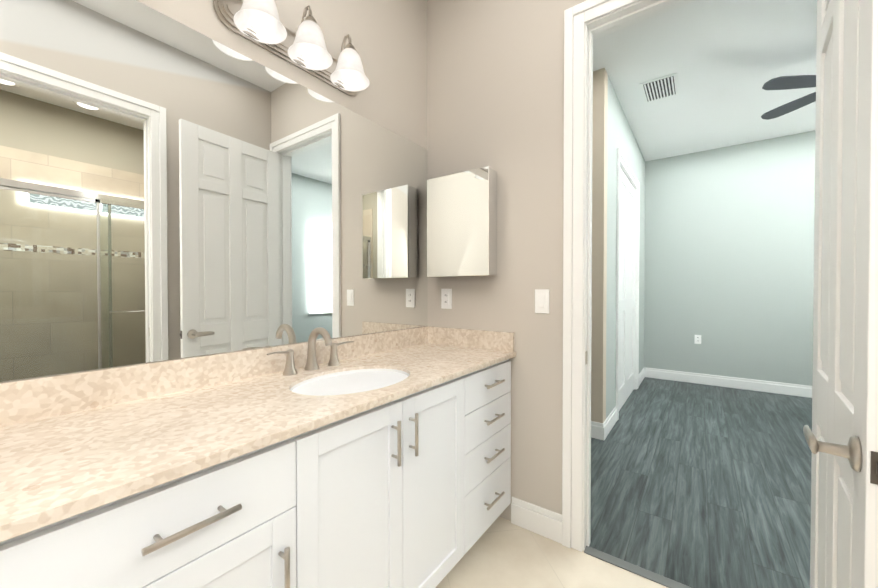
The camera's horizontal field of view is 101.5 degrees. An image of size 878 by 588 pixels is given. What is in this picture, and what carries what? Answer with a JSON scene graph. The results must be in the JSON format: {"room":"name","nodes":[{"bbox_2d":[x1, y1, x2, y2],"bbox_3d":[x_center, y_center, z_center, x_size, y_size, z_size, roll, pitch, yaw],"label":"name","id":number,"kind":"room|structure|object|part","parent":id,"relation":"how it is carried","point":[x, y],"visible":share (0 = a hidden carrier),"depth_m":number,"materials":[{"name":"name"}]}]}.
{"room":"bathroom","nodes":[
{"label":"bathroom","id":0,"kind":"room"},
{"bbox_2d":[4,0,426,381],"bbox_3d":[-0.877,-0.297,1.194,0.120,3.000,2.570,0,1,36],"label":"wall","id":1,"kind":"structure","parent":0,"point":[389,40],"depth_m":1.80,"materials":[{"name":"beige paint"}]},
{"bbox_2d":[0,0,427,381],"bbox_3d":[-0.790,-0.331,1.207,0.006,1.073,2.434,0,1,36],"label":"mirror","id":2,"kind":"object","parent":1,"relation":"attached to","point":[170,188],"visible":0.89,"depth_m":1.14,"materials":[{"name":"clear glass"}]},
{"bbox_2d":[0,326,427,425],"bbox_3d":[-0.785,0.258,1.207,0.020,0.101,2.448,0,1,36],"label":"backsplash","id":3,"kind":"structure","parent":1,"relation":"attached to","point":[20,400],"depth_m":1.07,"materials":[{"name":"beige stone"}]},
{"bbox_2d":[213,0,369,95],"bbox_3d":[-0.514,-1.046,1.432,0.174,0.218,0.640,0,1,36],"label":"sconce","id":4,"kind":"object","parent":1,"relation":"attached to","point":[259,23],"visible":1,"depth_m":1.40,"materials":[{"name":"white glass"}]},
{"bbox_2d":[427,0,585,520],"bbox_3d":[1.054,-0.300,1.450,4.700,3.000,0.120,0,1,36],"label":"wall","id":5,"kind":"structure","parent":0,"point":[495,85],"depth_m":1.85,"materials":[{"name":"beige paint"}]},
{"bbox_2d":[441,289,451,308],"bbox_3d":[0.043,0.027,2.110,0.072,0.118,0.010,0,1,36],"label":"outlet","id":6,"kind":"object","parent":5,"relation":"attached to","point":[446,298],"visible":1,"depth_m":2.11,"materials":[{"name":"white plastic"}]},
{"bbox_2d":[427,166,496,276],"bbox_3d":[0.123,-0.376,1.989,0.402,0.560,0.104,0,1,36],"label":"upper cabinet","id":7,"kind":"object","parent":5,"relation":"attached to","point":[461,223],"visible":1,"depth_m":1.92,"materials":[{"name":"silver glass"}]},
{"bbox_2d":[428,326,513,349],"bbox_3d":[0.163,0.249,2.019,0.554,0.101,0.020,0,1,36],"label":"backsplash","id":8,"kind":"structure","parent":5,"relation":"attached to","point":[482,339],"depth_m":1.99,"materials":[{"name":"beige stone"}]},
{"bbox_2d":[511,497,561,543],"bbox_3d":[0.161,1.143,0.528,1.237,0.135,2.450,0,1,36],"label":"baseboard","id":9,"kind":"structure","parent":5,"relation":"attached to","point":[541,521],"depth_m":1.79,"materials":[{"name":"white wood"}]},
{"bbox_2d":[535,289,548,313],"bbox_3d":[0.508,0.036,1.770,0.072,0.118,0.012,0,1,36],"label":"rocker light switch","id":10,"kind":"object","parent":5,"relation":"attached to","point":[541,300],"visible":1,"depth_m":1.77,"materials":[{"name":"white plastic"}]},
{"bbox_2d":[562,0,695,551],"bbox_3d":[1.023,-0.063,1.478,0.962,2.526,0.168,0,1,36],"label":"door frame","id":11,"kind":"structure","parent":5,"relation":"attached to","point":[587,23],"depth_m":1.67,"materials":[{"name":"white wood"}]},
{"bbox_2d":[584,546,690,587],"bbox_3d":[0.995,1.198,1.453,0.768,0.005,0.052,0,1,36],"label":"trim","id":12,"kind":"structure","parent":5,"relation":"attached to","point":[637,570],"depth_m":1.55,"materials":[{"name":"grey"}]},
{"bbox_2d":[803,0,877,587],"bbox_3d":[1.033,-0.005,0.918,0.171,2.407,0.783,1,1,41],"label":"bathroom door","id":13,"kind":"structure","parent":5,"relation":"in","point":[841,437],"depth_m":0.81,"materials":[{"name":"white wood"}]},
{"bbox_3d":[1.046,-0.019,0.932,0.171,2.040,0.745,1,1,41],"label":"handle","id":14,"kind":"part","parent":13,"relation":"part of","materials":[{"name":"silver metal"}]},
{"bbox_2d":[435,516,667,587],"bbox_3d":[0.671,1.241,0.094,3.940,0.050,2.590,0,1,36],"label":"floor","id":15,"kind":"structure","parent":0,"point":[503,553],"depth_m":1.57,"materials":[{"name":"beige tile"}]},
{"bbox_2d":[0,354,515,587],"bbox_3d":[-0.550,0.769,1.042,0.599,0.872,2.446,0,1,36],"label":"bathroom vanity","id":16,"kind":"object","parent":15,"relation":"on","point":[378,460],"depth_m":0.92,"materials":[{"name":"white wood"}]},
{"bbox_2d":[0,342,515,529],"bbox_3d":[-0.557,0.322,1.042,0.584,0.022,2.448,0,1,36],"label":"countertop","id":17,"kind":"structure","parent":16,"relation":"on","point":[55,463],"depth_m":0.82,"materials":[{"name":"beige stone"}]},
{"bbox_2d":[264,327,355,373],"bbox_3d":[-0.481,0.219,1.435,0.154,0.174,0.395,0,1,36],"label":"faucet","id":18,"kind":"object","parent":17,"relation":"on","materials":[{"name":"silver metal"}]},
{"bbox_2d":[272,362,423,405],"bbox_3d":[-0.309,0.399,1.311,0.349,0.162,0.468,0,1,36],"label":"sink","id":19,"kind":"object","parent":17,"relation":"in","point":[353,381],"depth_m":1.32,"materials":[{"name":"white ceramic"}]},
{"bbox_2d":[591,68,607,422],"bbox_3d":[0.670,-0.323,3.451,1.720,3.000,0.120,0,1,36],"label":"wall","id":20,"kind":"structure","parent":0,"point":[599,242],"depth_m":2.92,"materials":[{"name":"beige paint"}]},
{"bbox_2d":[591,421,605,439],"bbox_3d":[0.636,1.110,3.406,1.736,0.135,0.020,0,1,36],"label":"baseboard","id":21,"kind":"structure","parent":20,"relation":"attached to","point":[600,431],"depth_m":2.92,"materials":[{"name":"white wood"}]},
{"bbox_2d":[606,77,644,417],"bbox_3d":[1.884,-0.332,4.180,0.620,3.000,2.490,0,1,36],"label":"wall","id":22,"kind":"structure","parent":0,"point":[620,134],"depth_m":3.26,"materials":[{"name":"grey paint"}]},
{"bbox_2d":[604,406,616,436],"bbox_3d":[1.499,1.113,3.134,0.020,0.135,0.510,0,1,36],"label":"baseboard","id":23,"kind":"structure","parent":22,"relation":"attached to","point":[610,421],"depth_m":3.12,"materials":[{"name":"white wood"}]},
{"bbox_2d":[619,167,635,409],"bbox_3d":[2.026,-0.047,3.901,0.033,2.417,1.176,0,1,36],"label":"closet door","id":24,"kind":"structure","parent":22,"relation":"in","point":[627,295],"depth_m":3.88,"materials":[{"name":"white wood"}]},
{"bbox_2d":[616,148,639,420],"bbox_3d":[2.009,-0.091,3.912,0.142,2.526,1.372,0,1,36],"label":"trim","id":25,"kind":"structure","parent":22,"relation":"attached to","point":[623,164],"depth_m":3.87,"materials":[{"name":"white wood"}]},
{"bbox_2d":[639,367,645,384],"bbox_3d":[2.658,1.095,4.715,0.020,0.135,0.668,0,1,36],"label":"baseboard","id":26,"kind":"structure","parent":22,"relation":"attached to","point":[642,374],"depth_m":4.78,"materials":[{"name":"white wood"}]},
{"bbox_2d":[589,377,811,587],"bbox_3d":[2.239,1.206,3.091,4.940,0.050,4.100,0,1,36],"label":"floor","id":27,"kind":"structure","parent":0,"point":[694,485],"depth_m":2.22,"materials":[{"name":"grey wood"}]},
{"bbox_2d":[593,0,816,161],"bbox_3d":[1.476,-1.832,2.010,4.940,0.050,6.690,0,1,36],"label":"ceiling","id":28,"kind":"structure","parent":0,"point":[725,60],"depth_m":2.89,"materials":[{"name":"white paint"}]},
{"bbox_2d":[639,72,678,102],"bbox_3d":[1.956,-1.813,3.176,0.270,0.014,0.390,0,1,36],"label":"ceiling vent","id":29,"kind":"object","parent":28,"relation":"in","point":[666,86],"visible":1,"depth_m":3.15,"materials":[{"name":"white metal"}]},
{"bbox_2d":[761,75,815,119],"bbox_3d":[2.987,-1.637,2.518,1.122,0.350,1.139,0,1,36],"label":"ceiling fan","id":30,"kind":"object","parent":28,"relation":"hanging from","point":[792,82],"visible":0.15,"depth_m":2.64,"materials":[{"name":"grey wood"}]},
{"bbox_2d":[644,131,814,385],"bbox_3d":[4.059,-0.332,4.209,3.100,3.000,0.120,0,1,36],"label":"wall","id":31,"kind":"structure","parent":0,"point":[729,256],"depth_m":4.43,"materials":[{"name":"grey paint"}]},
{"bbox_2d":[694,335,700,343],"bbox_3d":[3.358,0.588,4.650,0.072,0.116,0.008,0,1,36],"label":"outlet","id":32,"kind":"object","parent":31,"relation":"attached to","point":[697,339],"visible":1,"depth_m":4.65,"materials":[{"name":"white plastic"}]},
{"bbox_2d":[646,367,811,397],"bbox_3d":[4.058,1.101,4.139,2.960,0.135,0.020,0,1,36],"label":"baseboard","id":33,"kind":"structure","parent":31,"relation":"attached to","point":[698,378],"depth_m":4.44,"materials":[{"name":"white wood"}]}
]}

